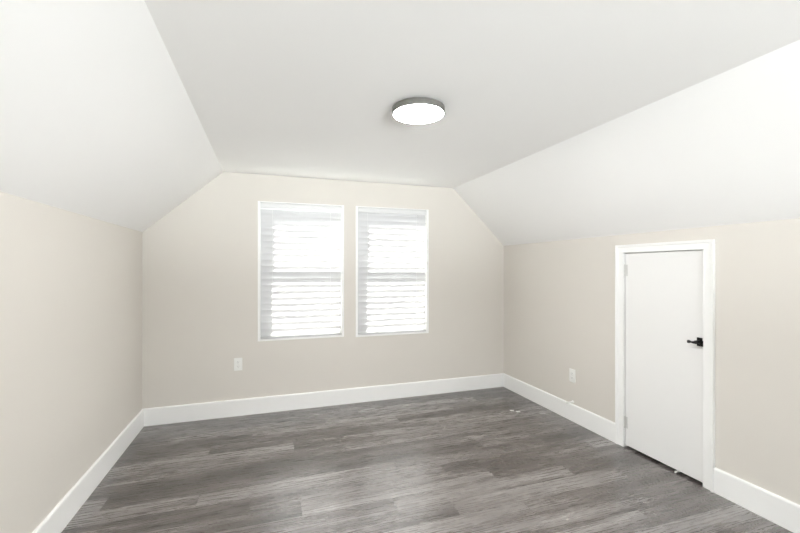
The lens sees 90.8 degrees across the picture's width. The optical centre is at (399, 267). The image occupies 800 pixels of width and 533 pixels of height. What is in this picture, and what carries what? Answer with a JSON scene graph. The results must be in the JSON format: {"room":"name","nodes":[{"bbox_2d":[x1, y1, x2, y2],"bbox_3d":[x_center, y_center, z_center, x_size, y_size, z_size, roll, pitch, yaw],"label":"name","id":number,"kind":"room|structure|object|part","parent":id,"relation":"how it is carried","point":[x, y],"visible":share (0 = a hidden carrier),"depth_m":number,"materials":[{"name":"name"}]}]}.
{"room":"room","nodes":[
{"label":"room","id":0,"kind":"room"},
{"bbox_2d":[0,191,141,532],"bbox_3d":[-1.270,0.522,0.412,0.120,1.656,6.190,0,0,-19],"label":"wall","id":1,"kind":"structure","parent":0,"point":[71,282],"depth_m":2.04,"materials":[{"name":"beige paint"}]},
{"bbox_2d":[32,409,143,532],"bbox_3d":[-1.204,1.276,0.426,0.015,0.149,6.175,0,0,-19],"label":"baseboard","id":2,"kind":"structure","parent":1,"relation":"attached to","point":[69,505],"depth_m":2.32,"materials":[{"name":"white paint"}]},
{"bbox_2d":[142,172,503,408],"bbox_3d":[-0.536,0.180,4.019,3.810,2.339,0.180,0,0,-19],"label":"wall","id":3,"kind":"structure","parent":0,"point":[200,259],"depth_m":3.72,"materials":[{"name":"beige paint"}]},
{"bbox_2d":[234,358,241,370],"bbox_3d":[-1.478,0.880,3.602,0.071,0.116,0.009,0,0,-19],"label":"power outlet","id":4,"kind":"object","parent":3,"relation":"attached to","point":[237,361],"visible":1,"depth_m":3.60,"materials":[{"name":"white plastic"}]},
{"bbox_2d":[258,201,343,340],"bbox_3d":[-0.964,0.030,3.865,0.806,1.308,0.169,0,0,-19],"label":"window","id":5,"kind":"structure","parent":3,"relation":"in","point":[259,202],"depth_m":3.81,"materials":[{"name":"white paint"}]},
{"bbox_3d":[-0.980,-0.286,3.914,0.742,0.611,0.028,0,0,-19],"label":"sash","id":6,"kind":"part","parent":5,"relation":"part of","materials":[{"name":"white plastic"}]},
{"bbox_2d":[261,202,341,338],"bbox_3d":[-0.947,0.026,3.815,0.756,1.278,0.068,0,0,-19],"label":"window blind","id":7,"kind":"object","parent":5,"relation":"attached to","point":[301,250],"visible":1,"depth_m":3.81,"materials":[{"name":"white plastic"}]},
{"bbox_3d":[-1.207,0.039,3.734,0.002,1.222,0.035,0,0,-19],"label":"ladder cord","id":8,"kind":"part","parent":7,"relation":"part of","materials":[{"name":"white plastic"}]},
{"bbox_3d":[-0.949,0.656,3.821,0.756,0.018,0.056,0,0,-19],"label":"rail","id":9,"kind":"part","parent":7,"relation":"part of","materials":[{"name":"white plastic"}]},
{"bbox_3d":[-0.691,0.039,3.907,0.002,1.222,0.035,0,0,-19],"label":"ladder cord","id":10,"kind":"part","parent":7,"relation":"part of","materials":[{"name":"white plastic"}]},
{"bbox_2d":[143,373,503,425],"bbox_3d":[-0.505,1.276,3.926,3.570,0.149,0.015,0,0,-19],"label":"baseboard","id":11,"kind":"structure","parent":3,"relation":"attached to","point":[268,404],"depth_m":3.80,"materials":[{"name":"white paint"}]},
{"bbox_2d":[356,206,428,336],"bbox_3d":[-0.096,0.036,4.156,0.790,1.320,0.169,0,0,-19],"label":"window","id":12,"kind":"structure","parent":3,"relation":"in","point":[427,215],"depth_m":4.20,"materials":[{"name":"white paint"}]},
{"bbox_2d":[358,207,426,334],"bbox_3d":[-0.079,0.032,4.107,0.740,1.290,0.068,0,0,-19],"label":"window blind","id":13,"kind":"object","parent":12,"relation":"attached to","point":[391,242],"visible":0.95,"depth_m":4.10,"materials":[{"name":"white plastic"}]},
{"bbox_3d":[-0.081,0.668,4.112,0.740,0.018,0.056,0,0,-19],"label":"rail","id":14,"kind":"part","parent":13,"relation":"part of","materials":[{"name":"white plastic"}]},
{"bbox_2d":[0,0,799,245],"bbox_3d":[0.479,-0.621,1.000,3.810,0.736,6.190,0,0,-19],"label":"ceiling","id":15,"kind":"structure","parent":0,"point":[562,119],"depth_m":1.82,"materials":[{"name":"white paint"}]},
{"bbox_2d":[392,97,444,123],"bbox_3d":[0.100,-0.845,2.127,0.282,0.049,0.282,0,0,-19],"label":"ceiling light","id":16,"kind":"object","parent":15,"relation":"attached to","point":[416,110],"visible":1,"depth_m":2.07,"materials":[{"name":"silver metal"}]},
{"bbox_2d":[394,104,443,123],"bbox_3d":[0.100,-0.833,2.127,0.269,0.025,0.269,0,0,-19],"label":"diffuser","id":17,"kind":"object","parent":16,"relation":"attached to","point":[406,113],"depth_m":2.09,"materials":[{"name":"white glass"}]},
{"bbox_2d":[61,387,792,532],"bbox_3d":[0.848,1.410,1.124,4.590,0.120,6.550,0,0,-19],"label":"floor","id":18,"kind":"structure","parent":0,"point":[462,461],"depth_m":2.48,"materials":[{"name":"grey wood"}]},
{"bbox_2d":[504,218,799,504],"bbox_3d":[2.578,0.524,1.705,0.860,1.652,6.190,0,0,-19],"label":"wall","id":19,"kind":"structure","parent":0,"point":[559,296],"depth_m":2.35,"materials":[{"name":"beige paint"}]},
{"bbox_2d":[503,373,614,442],"bbox_3d":[1.426,1.276,3.762,0.015,0.149,1.525,0,0,-19],"label":"baseboard","id":20,"kind":"structure","parent":19,"relation":"attached to","point":[595,423],"depth_m":3.56,"materials":[{"name":"white paint"}]},
{"bbox_2d":[569,368,575,382],"bbox_3d":[1.522,0.952,3.484,0.009,0.116,0.071,0,0,-19],"label":"power outlet","id":21,"kind":"object","parent":19,"relation":"attached to","point":[572,373],"visible":1,"depth_m":3.48,"materials":[{"name":"white plastic"}]},
{"bbox_2d":[624,250,702,482],"bbox_3d":[1.784,0.613,2.708,0.084,1.443,0.573,0,0,-19],"label":"door","id":22,"kind":"structure","parent":19,"relation":"in","point":[663,420],"depth_m":2.67,"materials":[{"name":"white paint"}]},
{"bbox_3d":[1.870,0.462,2.461,0.009,0.054,0.030,0,0,-19],"label":"handle","id":23,"kind":"part","parent":22,"relation":"part of","materials":[{"name":"black metal"}]},
{"bbox_2d":[615,239,714,492],"bbox_3d":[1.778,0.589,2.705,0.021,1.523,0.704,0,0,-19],"label":"trim","id":24,"kind":"structure","parent":19,"relation":"attached to","point":[708,246],"depth_m":2.43,"materials":[{"name":"white paint"}]},
{"bbox_2d":[714,467,799,532],"bbox_3d":[2.521,1.276,0.502,0.015,0.149,3.946,0,0,-19],"label":"baseboard","id":25,"kind":"structure","parent":19,"relation":"attached to","point":[785,513],"depth_m":2.15,"materials":[{"name":"white paint"}]}
]}

